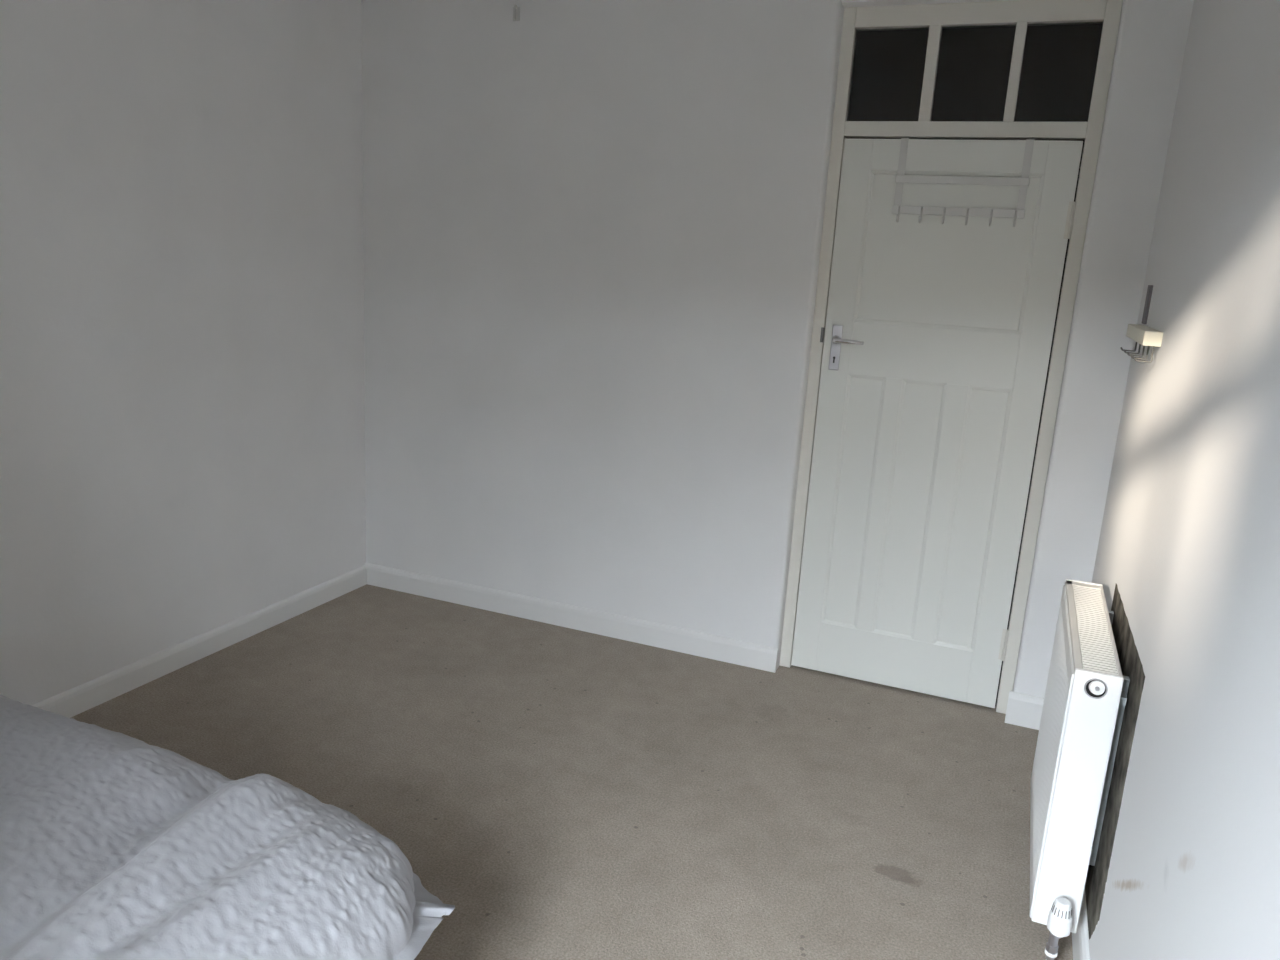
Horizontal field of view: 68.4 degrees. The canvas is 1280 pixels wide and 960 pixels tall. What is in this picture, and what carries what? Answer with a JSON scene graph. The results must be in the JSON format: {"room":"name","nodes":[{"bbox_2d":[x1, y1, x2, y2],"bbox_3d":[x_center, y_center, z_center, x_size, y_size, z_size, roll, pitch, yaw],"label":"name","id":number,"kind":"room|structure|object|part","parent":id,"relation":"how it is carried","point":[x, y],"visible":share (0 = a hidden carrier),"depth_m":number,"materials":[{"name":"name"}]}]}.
{"room":"bedroom","nodes":[
{"label":"bedroom","id":0,"kind":"room"},
{"bbox_2d":[0,0,365,705],"bbox_3d":[-2.032,-0.354,2.265,0.100,2.500,4.360,9,14,21],"label":"wall","id":1,"kind":"structure","parent":0,"point":[182,369],"depth_m":3.19,"materials":[{"name":"white paint"}]},
{"bbox_2d":[32,566,366,717],"bbox_3d":[-2.036,0.820,2.547,0.015,0.088,4.025,9,14,21],"label":"baseboard","id":2,"kind":"structure","parent":1,"relation":"attached to","point":[72,702],"depth_m":3.47,"materials":[{"name":"white paint"}]},
{"bbox_2d":[71,584,1072,959],"bbox_3d":[-0.456,0.993,2.515,3.204,0.050,5.500,9,14,21],"label":"floor","id":3,"kind":"structure","parent":0,"point":[572,794],"depth_m":2.88,"materials":[{"name":"beige carpet"}]},
{"bbox_3d":[-1.456,0.936,1.459,1.790,0.424,1.150,9,14,21],"label":"bed","id":4,"kind":"object","parent":3,"relation":"on","visible":0},
{"bbox_2d":[0,695,454,959],"bbox_3d":[-1.396,0.637,1.416,1.923,0.188,1.377,9,14,21],"label":"duvet","id":5,"kind":"object","parent":4,"relation":"on","point":[114,845],"visible":1,"depth_m":1.51,"materials":[{"name":"grey fabric"}]},
{"bbox_2d":[361,0,1193,697],"bbox_3d":[0.205,-0.539,3.629,3.004,2.500,0.120,9,14,21],"label":"wall","id":6,"kind":"structure","parent":0,"point":[592,229],"depth_m":3.64,"materials":[{"name":"white paint"}]},
{"bbox_2d":[513,4,519,20],"bbox_3d":[-0.475,-1.771,3.573,0.030,0.055,0.034,9,14,21],"label":"wall hook","id":7,"kind":"object","parent":6,"relation":"attached to","point":[516,10],"visible":1,"depth_m":3.58,"materials":[{"name":"white plastic"}]},
{"bbox_2d":[365,563,777,672],"bbox_3d":[-0.372,0.569,4.028,1.960,0.098,0.015,9,14,21],"label":"baseboard","id":8,"kind":"structure","parent":6,"relation":"attached to","point":[729,650],"depth_m":3.98,"materials":[{"name":"white paint"}]},
{"bbox_2d":[791,139,1082,707],"bbox_3d":[1.013,-0.172,3.360,0.781,1.978,0.098,9,14,21],"label":"door","id":9,"kind":"structure","parent":6,"relation":"in","point":[938,337],"depth_m":3.35,"materials":[{"name":"white paint"}]},
{"bbox_3d":[0.712,-0.481,3.428,0.037,0.163,0.006,9,14,21],"label":"handle plate","id":10,"kind":"part","parent":9,"relation":"part of","materials":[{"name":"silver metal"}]},
{"bbox_3d":[0.743,-0.498,3.381,0.122,0.034,0.054,9,14,21],"label":"lever","id":11,"kind":"part","parent":9,"relation":"part of","materials":[{"name":"silver metal"}]},
{"bbox_3d":[0.799,0.088,3.532,0.136,0.964,0.031,9,14,21],"label":"panel","id":12,"kind":"part","parent":9,"relation":"part of","materials":[{"name":"white paint"}]},
{"bbox_3d":[0.964,0.684,3.591,0.562,0.202,0.040,9,14,21],"label":"rail","id":13,"kind":"part","parent":9,"relation":"part of","materials":[{"name":"white paint"}]},
{"bbox_3d":[0.986,0.116,3.460,0.152,0.964,0.031,9,14,21],"label":"panel","id":14,"kind":"part","parent":9,"relation":"part of","materials":[{"name":"white paint"}]},
{"bbox_3d":[1.030,-0.444,3.328,0.562,0.190,0.040,9,14,21],"label":"lock rail","id":15,"kind":"part","parent":9,"relation":"part of","materials":[{"name":"white paint"}]},
{"bbox_3d":[1.050,-0.787,3.245,0.562,0.517,0.031,9,14,21],"label":"panel","id":16,"kind":"part","parent":9,"relation":"part of","materials":[{"name":"white paint"}]},
{"bbox_3d":[1.069,-1.090,3.177,0.562,0.105,0.040,9,14,21],"label":"rail","id":17,"kind":"part","parent":9,"relation":"part of","materials":[{"name":"white paint"}]},
{"bbox_2d":[892,137,1034,226],"bbox_3d":[1.077,-1.000,3.165,0.430,0.281,0.096,9,14,21],"label":"hook rack","id":18,"kind":"object","parent":9,"relation":"hanging from","point":[901,178],"visible":0.99,"depth_m":3.17,"materials":[{"name":"white metal"}]},
{"bbox_3d":[1.071,-0.907,3.185,0.430,0.028,0.006,9,14,21],"label":"rail","id":19,"kind":"part","parent":18,"relation":"part of","materials":[{"name":"white metal"}]},
{"bbox_3d":[1.076,-1.005,3.162,0.430,0.026,0.006,9,14,21],"label":"rail","id":20,"kind":"part","parent":18,"relation":"part of","materials":[{"name":"white metal"}]},
{"bbox_3d":[1.190,0.147,3.381,0.142,0.964,0.031,9,14,21],"label":"panel","id":21,"kind":"part","parent":9,"relation":"part of","materials":[{"name":"white paint"}]},
{"bbox_2d":[780,0,1122,713],"bbox_3d":[1.030,-0.379,3.347,0.858,2.412,0.057,9,14,21],"label":"door frame","id":22,"kind":"structure","parent":6,"relation":"attached to","point":[1021,14],"depth_m":3.17,"materials":[{"name":"white paint"}]},
{"bbox_3d":[0.654,-0.436,3.493,0.043,2.412,0.055,9,14,21],"label":"frame post","id":23,"kind":"part","parent":22,"relation":"part of","materials":[{"name":"white paint"}]},
{"bbox_3d":[0.665,-0.530,3.440,0.012,0.054,0.006,9,14,21],"label":"strike plate","id":24,"kind":"part","parent":22,"relation":"part of","materials":[{"name":"grey metal"}]},
{"bbox_3d":[1.077,-1.173,3.163,0.770,0.049,0.055,9,14,21],"label":"frame rail","id":25,"kind":"part","parent":22,"relation":"part of","materials":[{"name":"white paint"}]},
{"bbox_3d":[1.097,-1.520,3.081,0.770,0.065,0.055,9,14,21],"label":"frame rail","id":26,"kind":"part","parent":22,"relation":"part of","materials":[{"name":"white paint"}]},
{"bbox_3d":[1.406,-0.323,3.202,0.045,2.412,0.055,9,14,21],"label":"frame post","id":27,"kind":"part","parent":22,"relation":"part of","materials":[{"name":"white paint"}]},
{"bbox_2d":[1005,691,1043,729],"bbox_3d":[1.406,0.825,3.337,0.200,0.118,0.015,9,14,21],"label":"baseboard","id":28,"kind":"structure","parent":6,"relation":"attached to","point":[1024,710],"depth_m":3.35,"materials":[{"name":"white paint"}]},
{"bbox_2d":[848,23,1102,121],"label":"transom window","id":29,"kind":"structure","parent":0,"point":[1059,63],"depth_m":4.16,"materials":[{"name":"black glass"}]},
{"bbox_2d":[1084,0,1279,959],"bbox_3d":[0.834,0.076,1.154,0.101,2.500,4.360,9,14,21],"label":"wall","id":30,"kind":"structure","parent":0,"point":[1187,566],"depth_m":1.64,"materials":[{"name":"paint"}]},
{"bbox_2d":[1030,579,1129,959],"bbox_3d":[1.083,0.717,2.365,0.123,0.742,0.768,9,14,21],"label":"radiator","id":31,"kind":"object","parent":30,"relation":"attached to","point":[1085,699],"visible":1,"depth_m":2.11,"materials":[{"name":"white metal"}]},
{"bbox_3d":[1.051,0.653,2.408,0.016,0.612,0.667,9,14,21],"label":"panel","id":32,"kind":"part","parent":31,"relation":"part of","materials":[{"name":"white metal"}]},
{"bbox_2d":[1065,580,1122,676],"bbox_3d":[1.109,0.357,2.322,0.094,0.017,0.671,9,14,21],"label":"grille","id":33,"kind":"object","parent":31,"relation":"attached to","point":[1092,650],"depth_m":2.26,"materials":[{"name":"white metal"}]},
{"bbox_2d":[1072,894,1089,959],"bbox_3d":[0.724,1.229,1.476,0.015,0.098,4.025,9,14,21],"label":"baseboard","id":34,"kind":"structure","parent":30,"relation":"attached to","point":[1080,944],"depth_m":2.18,"materials":[{"name":"white paint"}]},
{"bbox_2d":[1121,285,1162,362],"bbox_3d":[1.389,-0.439,2.602,0.055,0.196,0.470,9,14,21],"label":"hook block","id":35,"kind":"object","parent":30,"relation":"attached to","point":[1144,335],"visible":1,"depth_m":2.54,"materials":[{"name":"beige plastic"}]}
]}

